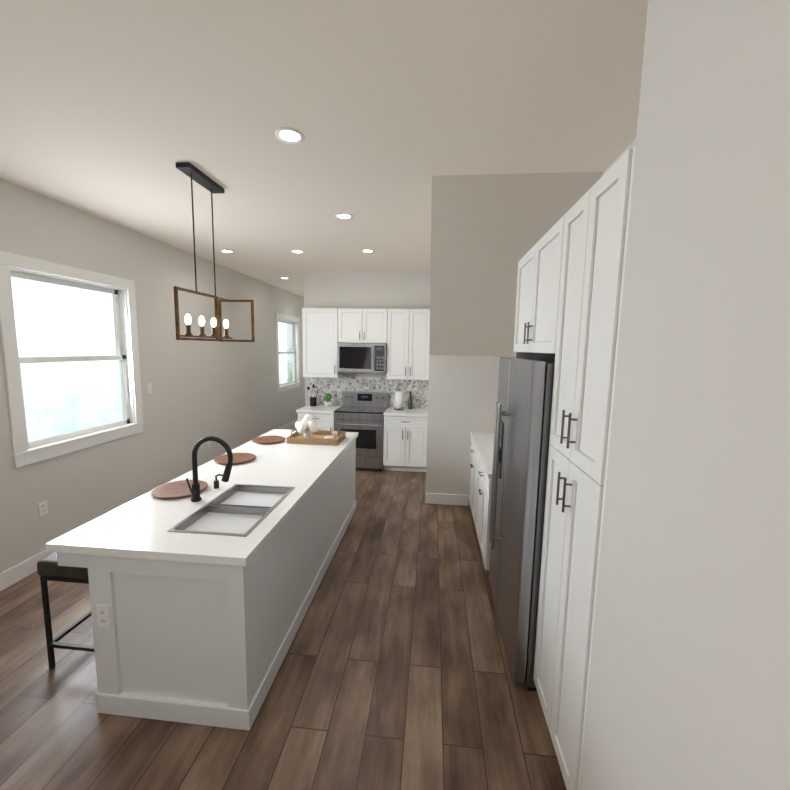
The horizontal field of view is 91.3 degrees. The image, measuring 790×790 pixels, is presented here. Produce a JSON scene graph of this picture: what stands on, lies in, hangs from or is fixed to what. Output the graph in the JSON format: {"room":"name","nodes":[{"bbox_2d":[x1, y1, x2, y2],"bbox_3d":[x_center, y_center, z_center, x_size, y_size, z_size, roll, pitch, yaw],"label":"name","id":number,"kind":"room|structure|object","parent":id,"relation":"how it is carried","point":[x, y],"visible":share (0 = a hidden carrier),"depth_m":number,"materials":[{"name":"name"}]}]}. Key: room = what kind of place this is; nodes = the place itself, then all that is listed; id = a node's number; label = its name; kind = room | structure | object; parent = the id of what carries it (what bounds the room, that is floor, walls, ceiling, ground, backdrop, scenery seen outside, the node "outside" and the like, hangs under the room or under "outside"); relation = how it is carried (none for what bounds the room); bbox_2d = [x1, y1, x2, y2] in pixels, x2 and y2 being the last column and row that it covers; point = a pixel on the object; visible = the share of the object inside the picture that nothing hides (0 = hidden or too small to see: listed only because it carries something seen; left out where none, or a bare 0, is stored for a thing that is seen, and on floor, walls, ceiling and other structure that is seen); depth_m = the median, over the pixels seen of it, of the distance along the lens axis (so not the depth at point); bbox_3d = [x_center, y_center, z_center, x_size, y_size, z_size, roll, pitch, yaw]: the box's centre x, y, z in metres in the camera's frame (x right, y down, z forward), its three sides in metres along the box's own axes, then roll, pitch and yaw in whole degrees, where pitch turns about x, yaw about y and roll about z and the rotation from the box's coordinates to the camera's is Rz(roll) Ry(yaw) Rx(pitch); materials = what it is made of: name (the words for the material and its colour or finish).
{"room":"kitchen","nodes":[
{"label":"kitchen","id":0,"kind":"room"},
{"bbox_2d":[0,178,304,572],"bbox_3d":[-2.841,-0.313,5.028,0.140,3.100,11.950,2,7,5],"label":"wall","id":1,"kind":"structure","parent":0,"point":[229,395],"depth_m":4.50,"materials":[{"name":"white paint"}]},
{"bbox_2d":[38,500,47,516],"bbox_3d":[-2.974,0.958,3.266,0.008,0.116,0.072,2,7,5],"label":"outlet","id":2,"kind":"object","parent":1,"relation":"attached to","point":[43,508],"visible":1,"depth_m":3.27,"materials":[{"name":"white plastic"}]},
{"bbox_2d":[0,251,143,467],"bbox_3d":[-2.960,-0.330,3.606,0.156,1.655,1.366,2,7,5],"label":"window","id":3,"kind":"structure","parent":1,"relation":"in","point":[124,314],"depth_m":3.48,"materials":[{"name":"white"}]},
{"bbox_2d":[0,419,297,590],"bbox_3d":[-2.788,1.167,5.151,0.030,0.135,11.450,2,7,5],"label":"baseboard","id":4,"kind":"structure","parent":1,"relation":"attached to","point":[17,573],"depth_m":3.10,"materials":[{"name":"white"}]},
{"bbox_2d":[147,383,151,393],"bbox_3d":[-2.829,-0.076,4.453,0.008,0.116,0.072,2,7,5],"label":"light switch","id":5,"kind":"object","parent":1,"relation":"attached to","point":[149,387],"visible":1,"depth_m":4.45,"materials":[{"name":"white plastic"}]},
{"bbox_2d":[275,313,299,392],"bbox_3d":[-2.451,-0.945,8.703,0.156,1.655,1.406,2,7,5],"label":"window","id":6,"kind":"structure","parent":1,"relation":"in","point":[295,343],"depth_m":9.00,"materials":[{"name":"white"}]},
{"bbox_2d":[0,426,566,789],"bbox_3d":[-0.587,1.343,5.003,4.850,0.100,11.950,2,7,5],"label":"floor","id":7,"kind":"structure","parent":0,"point":[394,673],"depth_m":2.11,"materials":[{"name":"brown wood"}]},
{"bbox_2d":[37,552,94,668],"bbox_3d":[-1.808,1.248,2.406,0.400,0.675,0.440,2,7,5],"label":"stool","id":8,"kind":"object","parent":7,"relation":"on","point":[49,568],"visible":0.29,"depth_m":2.21,"materials":[{"name":"metal"}]},
{"bbox_2d":[57,441,355,729],"bbox_3d":[-1.066,1.056,3.238,0.977,0.880,2.688,2,7,5],"label":"kitchen island","id":9,"kind":"object","parent":7,"relation":"on","point":[199,609],"depth_m":1.94,"materials":[{"name":"white paint"}]},
{"bbox_2d":[46,429,297,560],"bbox_3d":[-1.320,0.592,3.209,0.510,0.040,2.720,2,7,5],"label":"island countertop","id":10,"kind":"structure","parent":9,"relation":"on","point":[131,528],"depth_m":2.20,"materials":[{"name":"white stone"}]},
{"bbox_2d":[151,480,207,497],"bbox_3d":[-1.445,0.634,2.599,0.336,0.017,0.336,2,7,5],"label":"placemat","id":11,"kind":"object","parent":10,"relation":"on","point":[176,489],"visible":0.88,"depth_m":2.59,"materials":[{"name":"brown wood"}]},
{"bbox_2d":[214,474,222,488],"bbox_3d":[-1.205,0.590,2.651,0.077,0.101,0.034,2,7,5],"label":"soap dispenser","id":12,"kind":"object","parent":10,"relation":"on","point":[216,483],"visible":0.9,"depth_m":2.64,"materials":[{"name":"black"}]},
{"bbox_2d":[214,453,255,463],"bbox_3d":[-1.373,0.547,3.320,0.336,0.017,0.336,2,7,5],"label":"placemat","id":13,"kind":"object","parent":10,"relation":"on","point":[238,458],"visible":0.88,"depth_m":3.33,"materials":[{"name":"brown wood"}]},
{"bbox_2d":[252,436,285,442],"bbox_3d":[-1.305,0.465,4.002,0.336,0.017,0.336,2,7,5],"label":"placemat","id":14,"kind":"object","parent":10,"relation":"on","point":[268,439],"visible":1,"depth_m":4.02,"materials":[{"name":"brown wood"}]},
{"bbox_2d":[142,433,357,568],"bbox_3d":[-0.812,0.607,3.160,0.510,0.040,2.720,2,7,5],"label":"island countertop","id":15,"kind":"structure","parent":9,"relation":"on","point":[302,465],"depth_m":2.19,"materials":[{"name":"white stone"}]},
{"bbox_2d":[186,436,232,501],"bbox_3d":[-1.143,0.463,2.391,0.281,0.418,0.091,2,7,5],"label":"faucet","id":16,"kind":"object","parent":15,"relation":"on","point":[195,490],"visible":0.98,"depth_m":2.39,"materials":[{"name":"black metal"}]},
{"bbox_2d":[166,481,297,536],"bbox_3d":[-0.948,0.781,2.375,0.432,0.208,0.712,2,7,5],"label":"sink","id":17,"kind":"object","parent":15,"relation":"in","point":[239,510],"depth_m":2.34,"materials":[{"name":"silver metal"}]},
{"bbox_2d":[287,414,345,445],"bbox_3d":[-0.814,0.339,4.049,0.520,0.272,0.380,2,7,5],"label":"wicker tray","id":18,"kind":"object","parent":15,"relation":"on","point":[308,428],"visible":1,"depth_m":3.97,"materials":[{"name":"brown wicker"}]},
{"bbox_2d":[296,404,341,430],"bbox_3d":[-1.211,0.662,6.275,0.593,0.920,0.634,2,7,5],"label":"base cabinet","id":19,"kind":"object","parent":7,"relation":"on","point":[322,416],"visible":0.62,"depth_m":5.96,"materials":[{"name":"white wood"}]},
{"bbox_2d":[307,383,319,405],"bbox_3d":[-1.340,-0.009,6.357,0.216,0.383,0.110,2,7,5],"label":"utensil crock","id":20,"kind":"object","parent":19,"relation":"on","point":[313,400],"visible":1,"depth_m":6.34,"materials":[{"name":"black ceramic"}]},
{"bbox_2d":[323,393,331,406],"bbox_3d":[-1.102,0.080,6.329,0.154,0.222,0.120,2,7,5],"label":"potted plant","id":21,"kind":"object","parent":19,"relation":"on","point":[326,400],"visible":1,"depth_m":6.30,"materials":[{"name":"green plant"}]},
{"bbox_2d":[334,391,387,470],"bbox_3d":[-0.534,0.561,6.172,0.760,1.170,0.679,2,7,5],"label":"range","id":22,"kind":"object","parent":7,"relation":"on","point":[361,413],"visible":0.81,"depth_m":5.91,"materials":[{"name":"silver metal"}]},
{"bbox_2d":[383,407,427,471],"bbox_3d":[0.182,0.704,6.141,0.671,0.920,0.634,2,7,5],"label":"base cabinet","id":23,"kind":"object","parent":7,"relation":"on","point":[405,441],"visible":0.94,"depth_m":5.87,"materials":[{"name":"white wood"}]},
{"bbox_2d":[394,389,402,409],"bbox_3d":[0.063,0.065,6.186,0.150,0.330,0.150,2,7,5],"label":"paper towel holder","id":24,"kind":"object","parent":23,"relation":"on","point":[399,400],"visible":1,"depth_m":6.14,"materials":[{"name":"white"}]},
{"bbox_2d":[408,392,411,408],"bbox_3d":[0.247,0.090,6.231,0.064,0.275,0.064,2,7,5],"label":"oil bottle","id":25,"kind":"object","parent":23,"relation":"on","point":[410,402],"visible":1,"depth_m":6.21,"materials":[{"name":"green glass"}]},
{"bbox_2d":[425,493,467,505],"bbox_3d":[0.633,1.279,4.739,0.525,0.135,0.016,2,7,5],"label":"baseboard","id":26,"kind":"structure","parent":7,"relation":"on","point":[430,498],"depth_m":4.73,"materials":[{"name":"white"}]},
{"bbox_2d":[468,436,475,510],"bbox_3d":[1.164,0.975,4.228,0.615,0.880,0.841,2,7,5],"label":"base cabinet","id":27,"kind":"object","parent":7,"relation":"on","point":[472,471],"depth_m":4.33,"materials":[{"name":"white wood"}]},
{"bbox_2d":[472,456,491,570],"bbox_3d":[1.093,1.061,3.516,0.615,0.880,0.842,2,7,5],"label":"base cabinet","id":28,"kind":"object","parent":7,"relation":"on","point":[481,467],"depth_m":3.45,"materials":[{"name":"white wood"}]},
{"bbox_2d":[470,432,493,475],"bbox_3d":[1.130,0.562,3.817,0.628,0.040,1.560,2,7,5],"label":"countertop","id":29,"kind":"structure","parent":28,"relation":"on","point":[483,442],"depth_m":3.90,"materials":[{"name":"white stone"}]},
{"bbox_2d":[489,357,554,690],"bbox_3d":[0.977,0.695,2.521,0.642,1.845,0.980,2,7,5],"label":"refrigerator","id":30,"kind":"object","parent":7,"relation":"on","point":[523,409],"visible":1,"depth_m":2.15,"materials":[{"name":"silver metal"}]},
{"bbox_2d":[533,145,635,789],"bbox_3d":[0.980,0.451,1.625,0.532,2.546,0.694,2,7,5],"label":"pantry cabinet","id":31,"kind":"object","parent":7,"relation":"on","point":[596,226],"visible":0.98,"depth_m":1.57,"materials":[{"name":"white wood"}]},
{"bbox_2d":[304,272,310,405],"bbox_3d":[-1.259,-0.710,8.507,0.120,3.100,4.070,2,7,5],"label":"wall","id":32,"kind":"structure","parent":0,"point":[307,289],"depth_m":6.36,"materials":[{"name":"white paint"}]},
{"bbox_2d":[0,0,647,296],"bbox_3d":[-0.529,-1.833,4.614,4.850,0.100,11.950,2,7,5],"label":"ceiling","id":33,"kind":"structure","parent":0,"point":[114,111],"depth_m":1.97,"materials":[{"name":"beige paint"}]},
{"bbox_2d":[173,162,254,341],"bbox_3d":[-1.360,-0.990,2.850,0.303,1.173,0.718,2,7,5],"label":"pendant chandelier","id":34,"kind":"object","parent":33,"relation":"hanging from","point":[194,173],"visible":1,"depth_m":2.83,"materials":[{"name":"brown metal"}]},
{"bbox_2d":[220,250,233,252],"bbox_3d":[-2.175,-1.857,5.003,0.164,0.006,0.164,2,7,5],"label":"recessed light","id":35,"kind":"object","parent":33,"relation":"in","point":[226,251],"visible":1,"depth_m":5.00,"materials":[{"name":"white plastic"}]},
{"bbox_2d":[275,127,303,143],"bbox_3d":[-0.604,-1.487,2.219,0.164,0.006,0.164,2,7,5],"label":"recessed light","id":36,"kind":"object","parent":33,"relation":"in","point":[289,135],"visible":1,"depth_m":2.22,"materials":[{"name":"white plastic"}]},
{"bbox_2d":[291,250,303,252],"bbox_3d":[-1.247,-1.831,4.934,0.164,0.006,0.164,2,7,5],"label":"recessed light","id":37,"kind":"object","parent":33,"relation":"in","point":[297,251],"visible":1,"depth_m":4.93,"materials":[{"name":"white plastic"}]},
{"bbox_2d":[335,213,352,219],"bbox_3d":[-0.469,-1.651,3.572,0.164,0.006,0.164,2,7,5],"label":"recessed light","id":38,"kind":"object","parent":33,"relation":"in","point":[344,216],"visible":1,"depth_m":3.57,"materials":[{"name":"white plastic"}]},
{"bbox_2d":[361,249,373,252],"bbox_3d":[-0.342,-1.804,4.847,0.164,0.006,0.164,2,7,5],"label":"recessed light","id":39,"kind":"object","parent":33,"relation":"in","point":[367,251],"visible":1,"depth_m":4.85,"materials":[{"name":"white plastic"}]},
{"bbox_2d":[311,272,429,407],"bbox_3d":[-0.409,-0.444,6.455,1.980,3.100,0.120,2,7,5],"label":"wall","id":40,"kind":"structure","parent":0,"point":[387,290],"depth_m":6.25,"materials":[{"name":"white paint"}]},
{"bbox_2d":[302,308,341,377],"bbox_3d":[-1.160,-0.833,6.233,0.566,1.080,0.350,2,7,5],"label":"upper cabinet","id":41,"kind":"object","parent":40,"relation":"attached to","point":[319,325],"depth_m":6.07,"materials":[{"name":"white wood"}]},
{"bbox_2d":[338,308,365,342],"bbox_3d":[-0.650,-1.094,6.151,0.446,0.525,0.350,2,7,5],"label":"upper cabinet","id":42,"kind":"object","parent":40,"relation":"attached to","point":[351,321],"depth_m":5.98,"materials":[{"name":"white wood"}]},
{"bbox_2d":[337,343,386,372],"bbox_3d":[-0.502,-0.591,6.150,0.760,0.453,0.442,2,7,5],"label":"over-the-range microwave","id":43,"kind":"object","parent":42,"relation":"attached to","point":[361,357],"visible":0.96,"depth_m":5.97,"materials":[{"name":"silver metal"}]},
{"bbox_2d":[308,376,428,407],"bbox_3d":[-0.451,-0.055,6.440,2.033,0.489,0.010,2,7,5],"label":"tile backsplash","id":44,"kind":"structure","parent":40,"relation":"attached to","point":[336,387],"depth_m":6.42,"materials":[{"name":"tile"}]},
{"bbox_2d":[366,309,389,343],"bbox_3d":[-0.327,-1.084,6.120,0.445,0.525,0.350,2,7,5],"label":"upper cabinet","id":45,"kind":"object","parent":40,"relation":"attached to","point":[375,318],"depth_m":5.95,"materials":[{"name":"white wood"}]},
{"bbox_2d":[386,309,429,379],"bbox_3d":[0.223,-0.792,6.100,0.667,1.080,0.350,2,7,5],"label":"upper cabinet","id":46,"kind":"object","parent":40,"relation":"attached to","point":[403,335],"depth_m":5.93,"materials":[{"name":"white wood"}]},
{"bbox_2d":[425,172,602,505],"bbox_3d":[1.048,-0.190,4.594,1.290,3.100,3.570,2,7,5],"label":"wall","id":47,"kind":"structure","parent":0,"point":[489,232],"depth_m":3.59,"materials":[{"name":"white paint"}]},
{"bbox_2d":[602,139,635,175],"bbox_3d":[1.451,0.032,2.845,0.140,3.100,3.300,2,7,5],"label":"wall","id":48,"kind":"structure","parent":0,"point":[632,145],"depth_m":2.35,"materials":[{"name":"white paint"}]},
{"bbox_2d":[513,215,564,358],"bbox_3d":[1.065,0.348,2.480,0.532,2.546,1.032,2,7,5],"label":"upper cabinet","id":49,"kind":"object","parent":48,"relation":"attached to","point":[538,291],"visible":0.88,"depth_m":2.27,"materials":[{"name":"white wood"}]},
{"bbox_2d":[579,0,789,789],"bbox_3d":[0.914,0.360,0.079,0.660,3.100,2.350,2,7,5],"label":"wall","id":50,"kind":"structure","parent":0,"point":[689,682],"depth_m":0.84,"materials":[{"name":"white paint"}]},
{"label":"outside","id":51,"kind":"structure","parent":0,"visible":0},
{"bbox_2d":[11,277,286,441],"bbox_3d":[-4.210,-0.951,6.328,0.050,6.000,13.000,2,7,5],"label":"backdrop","id":52,"kind":"structure","parent":51,"point":[108,407],"depth_m":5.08,"materials":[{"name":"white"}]},
{"bbox_2d":[287,324,291,381],"bbox_3d":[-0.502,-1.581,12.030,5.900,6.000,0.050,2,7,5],"label":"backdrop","id":53,"kind":"structure","parent":51,"point":[289,364],"depth_m":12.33,"materials":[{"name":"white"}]}
]}

